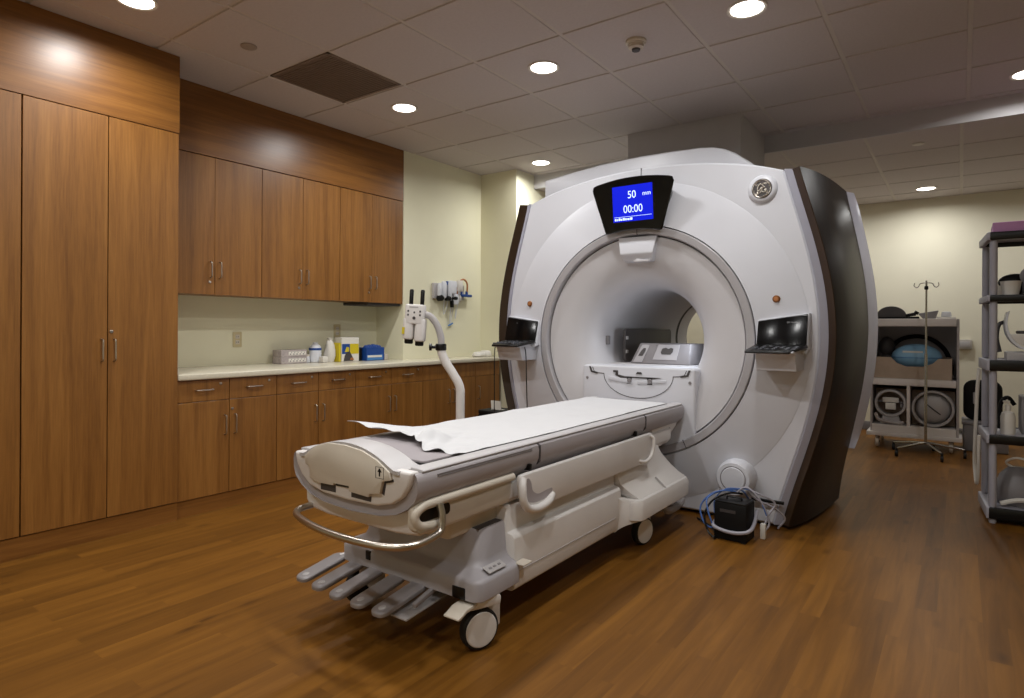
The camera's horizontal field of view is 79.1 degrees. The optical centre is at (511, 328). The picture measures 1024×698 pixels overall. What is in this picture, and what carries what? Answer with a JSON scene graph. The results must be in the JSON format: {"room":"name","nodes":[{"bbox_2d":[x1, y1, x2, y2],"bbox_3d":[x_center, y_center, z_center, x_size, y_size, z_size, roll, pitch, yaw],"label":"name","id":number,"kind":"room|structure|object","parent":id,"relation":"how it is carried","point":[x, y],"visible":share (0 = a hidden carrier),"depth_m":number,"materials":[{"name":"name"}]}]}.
{"room":"radiology room","nodes":[
{"label":"radiology room","id":0,"kind":"room"},
{"bbox_2d":[178,151,544,407],"bbox_3d":[-1.519,-0.264,5.199,1.240,2.833,10.040,0,0,36],"label":"wall","id":1,"kind":"structure","parent":0,"point":[458,224],"depth_m":5.87,"materials":[{"name":"paint"}]},
{"bbox_2d":[0,476,304,562],"bbox_3d":[-1.784,1.097,4.606,0.668,0.108,4.777,0,0,36],"label":"baseboard","id":2,"kind":"structure","parent":1,"relation":"attached to","point":[19,547],"depth_m":3.51,"materials":[{"name":"brown wood"}]},
{"bbox_2d":[178,150,261,296],"bbox_3d":[-2.156,-0.700,4.321,0.387,0.930,0.700,0,0,36],"label":"upper cabinet","id":3,"kind":"object","parent":1,"relation":"attached to","point":[220,201],"visible":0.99,"depth_m":4.25,"materials":[{"name":"brown wood"}]},
{"bbox_2d":[233,332,241,346],"bbox_3d":[-2.096,0.080,4.733,0.010,0.116,0.072,0,0,36],"label":"wall outlet","id":4,"kind":"object","parent":1,"relation":"attached to","point":[237,336],"visible":1,"depth_m":4.73,"materials":[{"name":"beige plastic"}]},
{"bbox_2d":[235,335,239,343],"bbox_3d":[-2.094,0.080,4.731,0.003,0.072,0.034,0,0,36],"label":"socket","id":5,"kind":"object","parent":4,"relation":"attached to","point":[237,337],"depth_m":4.73,"materials":[{"name":"beige plastic"}]},
{"bbox_2d":[237,169,339,300],"bbox_3d":[-1.745,-0.698,4.889,0.387,0.930,0.698,0,0,36],"label":"upper cabinet","id":6,"kind":"object","parent":1,"relation":"attached to","point":[301,217],"visible":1,"depth_m":4.77,"materials":[{"name":"brown wood"}]},
{"bbox_2d":[179,78,403,200],"bbox_3d":[-1.763,-1.400,4.885,0.356,0.462,2.154,0,0,36],"label":"panel","id":7,"kind":"object","parent":1,"relation":"attached to","point":[214,123],"visible":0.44,"depth_m":4.65,"materials":[{"name":"brown wood"}]},
{"bbox_2d":[334,324,340,337],"bbox_3d":[-1.548,0.017,5.490,0.010,0.116,0.072,0,0,36],"label":"wall outlet","id":8,"kind":"object","parent":1,"relation":"attached to","point":[337,327],"visible":0.88,"depth_m":5.49,"materials":[{"name":"beige plastic"}]},
{"bbox_2d":[323,187,402,303],"bbox_3d":[-1.332,-0.696,5.459,0.387,0.930,0.705,0,0,36],"label":"upper cabinet","id":9,"kind":"object","parent":1,"relation":"attached to","point":[371,226],"visible":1,"depth_m":5.34,"materials":[{"name":"brown wood"}]},
{"bbox_2d":[343,302,399,306],"bbox_3d":[-1.263,-0.220,5.594,0.328,0.024,0.380,0,0,36],"label":"under-cabinet light","id":10,"kind":"object","parent":9,"relation":"attached to","point":[368,304],"visible":1,"depth_m":5.49,"materials":[{"name":"grey plastic"}]},
{"bbox_2d":[432,279,471,325],"bbox_3d":[-0.575,-0.266,6.139,0.106,0.482,0.530,0,0,36],"label":"outlet panel","id":11,"kind":"object","parent":1,"relation":"attached to","point":[452,291],"visible":1,"depth_m":6.09,"materials":[{"name":"grey plastic"}]},
{"bbox_2d":[453,294,458,304],"bbox_3d":[-0.558,-0.293,6.151,0.060,0.100,0.060,0,0,36],"label":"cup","id":12,"kind":"object","parent":11,"relation":"on","point":[455,296],"depth_m":6.13,"materials":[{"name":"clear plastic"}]},
{"bbox_2d":[457,280,462,291],"bbox_3d":[-0.523,-0.428,6.182,0.072,0.110,0.072,0,0,36],"label":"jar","id":13,"kind":"object","parent":11,"relation":"on","point":[459,282],"depth_m":6.15,"materials":[{"name":"white plastic"}]},
{"bbox_2d":[534,92,1023,188],"bbox_3d":[2.896,-1.563,4.638,6.560,0.192,0.020,0,0,36],"label":"ceiling beam","id":14,"kind":"structure","parent":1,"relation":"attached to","point":[1013,104],"depth_m":4.66,"materials":[{"name":"paint"}]},
{"bbox_2d":[0,429,1023,697],"bbox_3d":[1.140,1.206,3.269,7.978,0.080,10.240,0,0,36],"label":"floor","id":15,"kind":"structure","parent":0,"point":[903,586],"depth_m":2.52,"materials":[{"name":"brown wood"}]},
{"bbox_2d":[0,89,20,540],"bbox_3d":[-2.938,-0.068,2.972,0.707,2.208,0.767,0,0,36],"label":"tall cabinet","id":16,"kind":"object","parent":15,"relation":"on","point":[10,102],"visible":1,"depth_m":3.06,"materials":[{"name":"brown wood"}]},
{"bbox_2d":[0,0,179,133],"bbox_3d":[-2.717,-1.405,3.293,0.677,0.460,1.540,0,0,36],"label":"panel","id":17,"kind":"object","parent":16,"relation":"on","point":[46,55],"visible":0.77,"depth_m":3.31,"materials":[{"name":"brown wood"}]},
{"bbox_2d":[19,95,178,535],"bbox_3d":[-2.486,-0.066,3.596,0.707,2.208,0.765,0,0,36],"label":"tall cabinet","id":18,"kind":"object","parent":15,"relation":"on","point":[100,193],"visible":1,"depth_m":3.36,"materials":[{"name":"brown wood"}]},
{"bbox_2d":[177,375,276,501],"bbox_3d":[-2.076,0.682,4.193,0.677,0.735,0.677,0,0,36],"label":"base cabinet","id":19,"kind":"object","parent":15,"relation":"on","point":[226,427],"visible":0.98,"depth_m":3.99,"materials":[{"name":"brown wood"}]},
{"bbox_2d":[178,356,499,380],"bbox_3d":[-1.325,0.298,5.234,0.671,0.039,3.243,0,0,36],"label":"countertop","id":20,"kind":"structure","parent":19,"relation":"on","point":[229,371],"depth_m":4.57,"materials":[{"name":"beige stone"}]},
{"bbox_2d":[273,356,306,363],"bbox_3d":[-1.786,0.248,4.986,0.122,0.054,0.235,0,0,36],"label":"glove box","id":21,"kind":"object","parent":20,"relation":"on","point":[299,359],"visible":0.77,"depth_m":4.92,"materials":[{"name":"white cardboard"}]},
{"bbox_2d":[273,349,306,356],"bbox_3d":[-1.786,0.193,4.986,0.122,0.054,0.235,0,0,36],"label":"glove box","id":22,"kind":"object","parent":21,"relation":"on","point":[289,352],"visible":1,"depth_m":4.92,"materials":[{"name":"white cardboard"}]},
{"bbox_2d":[309,342,321,361],"bbox_3d":[-1.641,0.193,5.170,0.103,0.166,0.103,0,0,36],"label":"bottle","id":23,"kind":"object","parent":20,"relation":"on","point":[315,349],"visible":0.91,"depth_m":5.13,"materials":[{"name":"white plastic"}]},
{"bbox_2d":[319,356,327,362],"bbox_3d":[-1.558,0.251,5.127,0.055,0.050,0.050,0,0,36],"label":"packet","id":24,"kind":"object","parent":20,"relation":"on","point":[322,359],"visible":1,"depth_m":5.11,"materials":[{"name":"white paper"}]},
{"bbox_2d":[323,337,335,361],"bbox_3d":[-1.541,0.173,5.233,0.108,0.206,0.094,0,0,36],"label":"bottle","id":25,"kind":"object","parent":20,"relation":"on","point":[329,351],"visible":0.93,"depth_m":5.21,"materials":[{"name":"white plastic"}]},
{"bbox_2d":[334,343,340,361],"bbox_3d":[-1.489,0.197,5.257,0.095,0.160,0.020,0,0,36],"label":"carton","id":26,"kind":"object","parent":20,"relation":"on","point":[337,345],"visible":0.74,"depth_m":5.23,"materials":[{"name":"yellow cardboard"}]},
{"bbox_2d":[335,337,358,361],"bbox_3d":[-1.421,0.174,5.340,0.097,0.205,0.185,0,0,36],"label":"box","id":27,"kind":"object","parent":20,"relation":"on","point":[349,345],"visible":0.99,"depth_m":5.30,"materials":[{"name":"white cardboard"}]},
{"bbox_2d":[344,351,352,360],"bbox_3d":[-1.397,0.230,5.294,0.002,0.085,0.100,0,0,36],"label":"picture","id":28,"kind":"object","parent":27,"relation":"attached to","point":[348,355],"depth_m":5.29,"materials":[{"name":"grey paper"}]},
{"bbox_2d":[359,348,361,360],"bbox_3d":[-1.356,0.222,5.445,0.080,0.110,0.032,0,0,36],"label":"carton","id":29,"kind":"object","parent":20,"relation":"on","point":[360,349],"visible":0.44,"depth_m":5.42,"materials":[{"name":"black cardboard"}]},
{"bbox_2d":[359,344,383,360],"bbox_3d":[-1.251,0.206,5.531,0.108,0.144,0.205,0,0,36],"label":"glove box","id":30,"kind":"object","parent":20,"relation":"on","point":[371,352],"visible":0.99,"depth_m":5.48,"materials":[{"name":"blue cardboard"}]},
{"bbox_2d":[472,350,491,356],"bbox_3d":[-0.307,0.252,6.346,0.145,0.062,0.228,0,0,36],"label":"folded towels","id":31,"kind":"object","parent":20,"relation":"on","point":[484,353],"visible":1,"depth_m":6.30,"materials":[{"name":"white fabric"}]},
{"bbox_2d":[275,370,355,480],"bbox_3d":[-1.674,0.684,4.748,0.677,0.735,0.689,0,0,36],"label":"base cabinet","id":32,"kind":"object","parent":15,"relation":"on","point":[316,408],"visible":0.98,"depth_m":4.52,"materials":[{"name":"brown wood"}]},
{"bbox_2d":[354,366,422,437],"bbox_3d":[-1.253,0.686,5.330,0.677,0.735,0.743,0,0,36],"label":"base cabinet","id":33,"kind":"object","parent":15,"relation":"on","point":[391,396],"visible":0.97,"depth_m":5.12,"materials":[{"name":"brown wood"}]},
{"bbox_2d":[402,289,464,419],"bbox_3d":[-0.305,0.461,3.731,0.566,1.395,0.567,0,0,36],"label":"contrast injector","id":34,"kind":"object","parent":15,"relation":"on","point":[414,322],"visible":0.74,"depth_m":3.68,"materials":[{"name":"grey plastic"}]},
{"bbox_2d":[422,362,474,425],"bbox_3d":[-0.675,0.689,5.824,0.319,0.735,0.731,0,0,36],"label":"base cabinet","id":35,"kind":"object","parent":15,"relation":"on","point":[438,389],"visible":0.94,"depth_m":5.67,"materials":[{"name":"brown wood"}]},
{"bbox_2d":[475,361,498,416],"bbox_3d":[-0.347,0.691,6.277,0.319,0.735,0.385,0,0,36],"label":"base cabinet","id":36,"kind":"object","parent":15,"relation":"on","point":[484,371],"visible":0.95,"depth_m":6.17,"materials":[{"name":"brown wood"}]},
{"bbox_2d":[293,396,688,649],"bbox_3d":[0.090,0.779,3.088,0.884,0.762,2.486,0,0,36],"label":"table","id":37,"kind":"object","parent":15,"relation":"on","point":[473,527],"visible":1,"depth_m":2.37,"materials":[{"name":"grey plastic"}]},
{"bbox_2d":[472,518,500,529],"bbox_3d":[-0.308,0.742,2.519,0.562,0.004,0.144,0,0,36],"label":"grille","id":38,"kind":"object","parent":37,"relation":"attached to","point":[484,523],"depth_m":2.36,"materials":[{"name":"grey plastic"}]},
{"bbox_2d":[367,397,664,464],"bbox_3d":[0.132,0.462,3.144,0.518,0.015,2.170,0,0,36],"label":"mattress","id":39,"kind":"object","parent":37,"relation":"on","point":[409,446],"visible":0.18,"depth_m":2.37,"materials":[{"name":"grey leather"}]},
{"bbox_2d":[351,397,665,454],"bbox_3d":[0.118,0.424,3.190,0.689,0.060,1.993,0,0,36],"label":"paper sheet","id":40,"kind":"object","parent":39,"relation":"on","point":[465,435],"visible":1,"depth_m":2.91,"materials":[{"name":"white paper"}]},
{"bbox_2d":[478,408,507,415],"bbox_3d":[-0.102,0.907,5.033,0.280,0.505,0.240,0,0,36],"label":"waste bin","id":41,"kind":"object","parent":15,"relation":"on","point":[486,411],"visible":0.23,"depth_m":4.98,"materials":[{"name":"black plastic"}]},
{"bbox_2d":[491,400,504,410],"bbox_3d":[-0.113,0.617,5.022,0.108,0.074,0.054,0,0,36],"label":"folded card","id":42,"kind":"object","parent":41,"relation":"on","point":[497,403],"visible":1,"depth_m":5.00,"materials":[{"name":"white paper"}]},
{"bbox_2d":[492,147,877,526],"bbox_3d":[1.324,-0.029,4.779,2.538,2.391,2.266,0,0,36],"label":"scanner","id":43,"kind":"object","parent":15,"relation":"on","point":[774,265],"depth_m":3.88,"materials":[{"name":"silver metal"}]},
{"bbox_2d":[494,347,495,412],"bbox_3d":[-0.041,0.636,4.597,0.228,1.013,0.029,0,0,-31],"label":"cord","id":44,"kind":"object","parent":43,"relation":"hanging from","point":[495,347],"visible":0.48,"depth_m":4.53,"materials":[{"name":"black plastic"}]},
{"bbox_2d":[524,347,527,407],"bbox_3d":[0.136,0.632,4.475,0.029,1.004,0.152,0,0,36],"label":"cord","id":45,"kind":"object","parent":43,"relation":"hanging from","point":[524,347],"visible":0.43,"depth_m":4.41,"materials":[{"name":"black plastic"}]},
{"bbox_2d":[623,329,670,361],"bbox_3d":[1.078,0.120,4.873,0.032,0.240,0.880,0,0,36],"label":"board","id":46,"kind":"object","parent":43,"relation":"on","point":[632,338],"visible":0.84,"depth_m":4.69,"materials":[{"name":"grey plastic"}]},
{"bbox_2d":[751,497,783,504],"bbox_3d":[1.493,1.004,3.621,0.180,0.017,0.022,0,0,36],"label":"bar","id":47,"kind":"object","parent":43,"relation":"attached to","point":[762,499],"visible":0.76,"depth_m":3.60,"materials":[{"name":"black plastic"}]},
{"bbox_2d":[697,492,742,538],"bbox_3d":[1.130,1.041,3.597,0.224,0.242,0.331,0,0,-32],"label":"coiled cable","id":48,"kind":"object","parent":15,"relation":"on","point":[740,493],"visible":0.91,"depth_m":3.49,"materials":[{"name":"black plastic"}]},
{"bbox_2d":[714,495,753,543],"bbox_3d":[1.242,1.049,3.462,0.181,0.234,0.156,0,0,36],"label":"box","id":49,"kind":"object","parent":15,"relation":"on","point":[732,513],"visible":0.88,"depth_m":3.41,"materials":[{"name":"black plastic"}]},
{"bbox_2d":[699,489,748,527],"bbox_3d":[1.235,1.014,3.537,0.324,0.206,0.091,0,0,-14],"label":"coiled cable","id":50,"kind":"object","parent":49,"relation":"attached to","point":[706,498],"visible":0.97,"depth_m":3.52,"materials":[{"name":"blue rubber"}]},
{"bbox_2d":[711,509,758,534],"bbox_3d":[1.241,1.064,3.456,0.226,0.112,0.191,0,0,36],"label":"coiled cable","id":51,"kind":"object","parent":49,"relation":"attached to","point":[716,527],"visible":0.92,"depth_m":3.39,"materials":[{"name":"white plastic"}]},
{"bbox_2d":[713,487,766,515],"bbox_3d":[1.282,0.968,3.494,0.284,0.141,0.061,0,0,10],"label":"coiled cable","id":52,"kind":"object","parent":49,"relation":"attached to","point":[730,487],"visible":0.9,"depth_m":3.51,"materials":[{"name":"rubber"}]},
{"bbox_2d":[736,486,785,530],"bbox_3d":[1.409,1.013,3.489,0.278,0.254,0.092,0,0,-4],"label":"coiled cable","id":53,"kind":"object","parent":15,"relation":"on","point":[755,493],"visible":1,"depth_m":3.47,"materials":[{"name":"white plastic"}]},
{"bbox_2d":[760,523,765,538],"bbox_3d":[1.397,1.124,3.448,0.028,0.085,0.030,0,0,36],"label":"plug","id":54,"kind":"object","parent":15,"relation":"on","point":[762,525],"visible":1,"depth_m":3.44,"materials":[{"name":"white plastic"}]},
{"bbox_2d":[866,318,961,452],"bbox_3d":[4.059,0.540,6.250,0.780,1.280,0.612,0,0,36],"label":"storage cart","id":55,"kind":"object","parent":15,"relation":"on","point":[946,331],"depth_m":6.08,"materials":[{"name":"beige plastic"}]},
{"bbox_2d":[874,412,903,424],"bbox_3d":[3.731,0.887,6.141,0.258,0.110,0.042,0,0,36],"label":"hose","id":56,"kind":"object","parent":55,"relation":"on","point":[878,418],"visible":1,"depth_m":6.13,"materials":[{"name":"grey plastic"}]},
{"bbox_2d":[876,385,906,422],"bbox_3d":[3.952,0.775,6.432,0.275,0.341,0.340,0,0,36],"label":"carton","id":57,"kind":"object","parent":55,"relation":"on","point":[903,417],"visible":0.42,"depth_m":6.30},
{"bbox_2d":[878,306,905,318],"bbox_3d":[3.815,-0.165,6.232,0.250,0.124,0.130,0,0,36],"label":"dome cover","id":58,"kind":"object","parent":55,"relation":"on","point":[890,312],"visible":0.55,"depth_m":6.19,"materials":[{"name":"grey plastic"}]},
{"bbox_2d":[906,311,918,318],"bbox_3d":[3.935,-0.142,6.102,0.125,0.080,0.060,0,0,36],"label":"clamp","id":59,"kind":"object","parent":55,"relation":"on","point":[915,313],"visible":1,"depth_m":6.08,"materials":[{"name":"black plastic"}]},
{"bbox_2d":[874,356,952,380],"bbox_3d":[4.031,0.384,6.228,0.640,0.208,0.460,0,0,36],"label":"cardboard tray","id":60,"kind":"object","parent":55,"relation":"on","point":[885,367],"visible":0.86,"depth_m":6.05,"materials":[{"name":"brown cardboard"}]},
{"bbox_2d":[879,337,894,356],"bbox_3d":[3.897,0.279,6.443,0.150,0.400,0.160,0,0,36],"label":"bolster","id":61,"kind":"object","parent":60,"relation":"in","point":[886,344],"visible":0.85,"depth_m":6.39,"materials":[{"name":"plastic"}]},
{"bbox_2d":[891,344,941,366],"bbox_3d":[4.058,0.285,6.222,0.438,0.270,0.326,0,0,36],"label":"cushion","id":62,"kind":"object","parent":60,"relation":"in","point":[911,355],"visible":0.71,"depth_m":6.12,"materials":[{"name":"fabric"}]},
{"bbox_2d":[872,420,955,437],"bbox_3d":[4.054,0.985,6.246,0.685,0.074,0.580,0,0,36],"label":"shelf","id":63,"kind":"object","parent":55,"relation":"attached to","point":[910,430],"depth_m":6.03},
{"bbox_2d":[873,377,956,387],"bbox_3d":[4.051,0.522,6.250,0.698,0.065,0.580,0,0,36],"label":"shelf","id":64,"kind":"object","parent":55,"relation":"attached to","point":[909,383],"depth_m":6.02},
{"bbox_2d":[878,318,956,326],"bbox_3d":[4.054,-0.063,6.250,0.698,0.075,0.580,0,0,36],"label":"shelf","id":65,"kind":"object","parent":55,"relation":"attached to","point":[935,322],"depth_m":6.01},
{"bbox_2d":[894,334,953,374],"bbox_3d":[4.215,0.258,6.429,0.595,0.407,0.044,0,0,36],"label":"strap","id":66,"kind":"object","parent":55,"relation":"on","point":[940,345],"visible":0.56,"depth_m":6.36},
{"bbox_2d":[919,311,937,318],"bbox_3d":[4.068,-0.140,6.055,0.158,0.077,0.140,0,0,36],"label":"wedge","id":67,"kind":"object","parent":55,"relation":"on","point":[933,314],"visible":0.91,"depth_m":5.99,"materials":[{"name":"plastic"}]},
{"bbox_2d":[912,387,955,426],"bbox_3d":[4.236,0.776,6.227,0.353,0.341,0.340,0,0,36],"label":"carton","id":68,"kind":"object","parent":55,"relation":"on","point":[951,393],"visible":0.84,"depth_m":6.16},
{"bbox_2d":[936,312,955,317],"bbox_3d":[4.188,-0.134,5.981,0.150,0.066,0.160,0,0,36],"label":"tray","id":69,"kind":"object","parent":55,"relation":"on","point":[943,314],"visible":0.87,"depth_m":5.94,"materials":[{"name":"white plastic"}]},
{"bbox_2d":[892,281,966,461],"bbox_3d":[3.882,0.364,5.784,0.586,1.630,0.621,0,0,36],"label":"stand","id":70,"kind":"object","parent":15,"relation":"on","point":[932,445],"visible":1,"depth_m":5.77,"materials":[{"name":"silver metal"}]},
{"bbox_2d":[962,417,1008,454],"bbox_3d":[4.639,1.040,6.082,0.370,0.285,0.420,0,0,36],"label":"crate","id":71,"kind":"object","parent":15,"relation":"on","point":[968,424],"visible":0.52,"depth_m":5.99,"materials":[{"name":"plastic"}]},
{"bbox_2d":[963,380,1002,419],"bbox_3d":[4.612,0.700,6.075,0.308,0.394,0.105,0,0,36],"label":"chair backrest","id":72,"kind":"object","parent":71,"relation":"on","point":[969,387],"visible":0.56,"depth_m":6.11,"materials":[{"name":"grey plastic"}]},
{"bbox_2d":[978,230,1023,523],"bbox_3d":[3.383,0.297,3.700,0.922,1.760,0.460,0,0,32],"label":"shelving unit","id":73,"kind":"object","parent":15,"relation":"on","point":[990,364],"depth_m":3.75,"materials":[{"name":"black plastic"}]},
{"bbox_2d":[973,368,980,484],"bbox_3d":[2.921,0.613,3.896,0.028,0.742,0.200,0,0,30],"label":"hose","id":74,"kind":"object","parent":73,"relation":"hanging from","point":[976,438],"visible":1,"depth_m":3.88,"materials":[{"name":"white plastic"}]},
{"bbox_2d":[997,286,1001,294],"bbox_3d":[3.062,-0.236,3.895,0.060,0.068,0.100,0,0,36],"label":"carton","id":75,"kind":"object","parent":73,"relation":"on","point":[999,292],"visible":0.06,"depth_m":3.86,"materials":[{"name":"beige cardboard"}]},
{"bbox_2d":[997,396,1015,428],"bbox_3d":[3.111,0.523,3.899,0.099,0.210,0.032,0,0,21],"label":"strap","id":76,"kind":"object","parent":73,"relation":"on","point":[1000,404],"visible":0.87,"depth_m":3.90,"materials":[{"name":"black plastic"}]},
{"bbox_2d":[991,220,1023,231],"bbox_3d":[3.204,-0.616,3.778,0.445,0.062,0.325,0,0,36],"label":"carton","id":77,"kind":"object","parent":73,"relation":"on","point":[1012,225],"visible":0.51,"depth_m":3.73,"materials":[{"name":"cardboard"}]},
{"bbox_2d":[1000,400,1015,434],"bbox_3d":[3.026,0.539,3.783,0.074,0.205,0.074,0,0,36],"label":"bottle","id":78,"kind":"object","parent":73,"relation":"on","point":[1007,417],"visible":1,"depth_m":3.76,"materials":[{"name":"white plastic"}]},
{"bbox_2d":[997,457,1023,507],"bbox_3d":[3.155,0.930,3.771,0.387,0.303,0.266,0,0,36],"label":"plastic bag","id":79,"kind":"object","parent":73,"relation":"on","point":[1010,481],"visible":0.98,"depth_m":3.78,"materials":[{"name":"plastic"}]},
{"bbox_2d":[998,274,1022,293],"bbox_3d":[3.179,-0.275,3.921,0.170,0.148,0.100,0,0,36],"label":"pad","id":80,"kind":"object","parent":73,"relation":"on","point":[1011,277],"visible":0.41,"depth_m":3.90,"materials":[{"name":"black plastic"}]},
{"bbox_2d":[1000,281,1021,294],"bbox_3d":[3.032,-0.246,3.769,0.108,0.088,0.108,0,0,36],"label":"cup","id":81,"kind":"object","parent":73,"relation":"on","point":[1007,287],"visible":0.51,"depth_m":3.73,"materials":[{"name":"white plastic"}]},
{"bbox_2d":[1018,394,1023,433],"bbox_3d":[3.278,0.530,3.798,0.260,0.227,0.240,0,0,36],"label":"bin","id":82,"kind":"object","parent":73,"relation":"on","point":[1020,396],"visible":1,"depth_m":3.81,"materials":[{"name":"plastic"}]},
{"bbox_2d":[1020,269,1023,293],"bbox_3d":[3.154,-0.290,3.767,0.110,0.178,0.110,0,0,36],"label":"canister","id":83,"kind":"object","parent":73,"relation":"on","point":[1022,271],"visible":0.95,"depth_m":3.77,"materials":[{"name":"plastic"}]},
{"bbox_2d":[19,0,1023,174],"bbox_3d":[0.467,-1.651,1.979,7.378,0.060,7.145,0,0,36],"label":"ceiling","id":84,"kind":"structure","parent":0,"point":[794,65],"depth_m":3.73,"materials":[{"name":"tile"}]},
{"bbox_2d":[116,0,158,10],"bbox_3d":[-1.865,-1.628,3.075,0.196,0.007,0.196,0,0,36],"label":"recessed light","id":85,"kind":"object","parent":84,"relation":"in","point":[142,5],"visible":1,"depth_m":3.11,"materials":[{"name":"grey glass"}]},
{"bbox_2d":[240,43,256,50],"bbox_3d":[-1.517,-1.625,3.573,0.090,0.009,0.090,0,0,36],"label":"sprinkler cover","id":86,"kind":"object","parent":84,"relation":"attached to","point":[247,46],"visible":1,"depth_m":3.56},
{"bbox_2d":[270,52,400,102],"bbox_3d":[-1.149,-1.644,4.063,0.588,0.030,0.588,0,0,36],"label":"ceiling vent","id":87,"kind":"object","parent":84,"relation":"in","point":[329,75],"visible":0.98,"depth_m":4.04,"materials":[{"name":"metal"}]},
{"bbox_2d":[391,103,417,112],"bbox_3d":[-0.791,-1.622,4.558,0.196,0.007,0.196,0,0,36],"label":"recessed light","id":88,"kind":"object","parent":84,"relation":"in","point":[398,107],"visible":1,"depth_m":4.55,"materials":[{"name":"grey glass"}]},
{"bbox_2d":[531,160,550,165],"bbox_3d":[0.281,-1.617,6.040,0.196,0.007,0.196,0,0,36],"label":"recessed light","id":89,"kind":"object","parent":84,"relation":"in","point":[536,162],"visible":1,"depth_m":6.02,"materials":[{"name":"grey glass"}]},
{"bbox_2d":[528,61,559,74],"bbox_3d":[0.197,-1.618,3.842,0.196,0.007,0.196,0,0,36],"label":"recessed light","id":90,"kind":"object","parent":84,"relation":"in","point":[538,67],"visible":1,"depth_m":3.83,"materials":[{"name":"grey glass"}]},
{"bbox_2d":[626,36,646,52],"bbox_3d":[0.698,-1.591,3.487,0.116,0.057,0.116,0,0,36],"label":"smoke detector","id":91,"kind":"object","parent":84,"relation":"attached to","point":[634,44],"visible":1,"depth_m":3.46,"materials":[{"name":"beige plastic"}]},
{"bbox_2d":[632,47,639,52],"bbox_3d":[0.697,-1.568,3.487,0.048,0.011,0.048,0,0,36],"label":"grille","id":92,"kind":"object","parent":91,"relation":"attached to","point":[634,49],"depth_m":3.47,"materials":[{"name":"grey plastic"}]},
{"bbox_2d":[628,112,764,165],"bbox_3d":[1.541,-1.384,5.183,0.919,0.503,0.685,0,0,36],"label":"ceiling bulkhead","id":93,"kind":"structure","parent":84,"relation":"attached to","point":[735,133],"depth_m":4.86,"materials":[{"name":"paint"}]},
{"bbox_2d":[726,0,767,18],"bbox_3d":[1.185,-1.613,3.127,0.196,0.007,0.196,0,0,36],"label":"recessed light","id":94,"kind":"object","parent":84,"relation":"in","point":[742,9],"visible":1,"depth_m":3.12,"materials":[{"name":"grey glass"}]},
{"bbox_2d":[1009,69,1023,79],"bbox_3d":[3.246,-1.603,3.894,0.196,0.007,0.196,0,0,36],"label":"recessed light","id":95,"kind":"object","parent":84,"relation":"in","point":[1019,75],"visible":1,"depth_m":3.92,"materials":[{"name":"grey glass"}]},
{"bbox_2d":[537,114,1023,204],"bbox_3d":[3.745,-1.497,5.812,6.560,0.060,2.880,0,0,36],"label":"ceiling","id":96,"kind":"structure","parent":0,"point":[983,156],"depth_m":5.44,"materials":[{"name":"tile"}]},
{"bbox_2d":[912,142,923,145],"bbox_3d":[3.216,-1.465,4.911,0.084,0.011,0.084,0,0,36],"label":"sprinkler cover","id":97,"kind":"object","parent":96,"relation":"attached to","point":[916,143],"visible":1,"depth_m":4.90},
{"bbox_2d":[915,186,936,190],"bbox_3d":[4.309,-1.459,6.454,0.196,0.007,0.196,0,0,36],"label":"recessed light","id":98,"kind":"object","parent":96,"relation":"in","point":[927,188],"visible":1,"depth_m":6.43,"materials":[{"name":"grey glass"}]},
{"bbox_2d":[687,189,1023,428],"bbox_3d":[4.117,-0.236,7.391,7.800,2.833,0.120,0,0,36],"label":"wall","id":99,"kind":"structure","parent":0,"point":[935,240],"depth_m":6.82,"materials":[{"name":"paint"}]},
{"bbox_2d":[862,421,962,437],"bbox_3d":[4.574,1.132,6.974,6.560,0.100,0.012,0,0,36],"label":"baseboard","id":100,"kind":"structure","parent":99,"relation":"attached to","point":[866,425],"depth_m":7.26,"materials":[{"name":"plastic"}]},
{"bbox_2d":[959,339,971,348],"bbox_3d":[4.904,0.167,6.716,0.130,0.105,0.048,0,0,36],"label":"wall box","id":101,"kind":"object","parent":99,"relation":"attached to","point":[964,344],"visible":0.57,"depth_m":6.69,"materials":[{"name":"grey plastic"}]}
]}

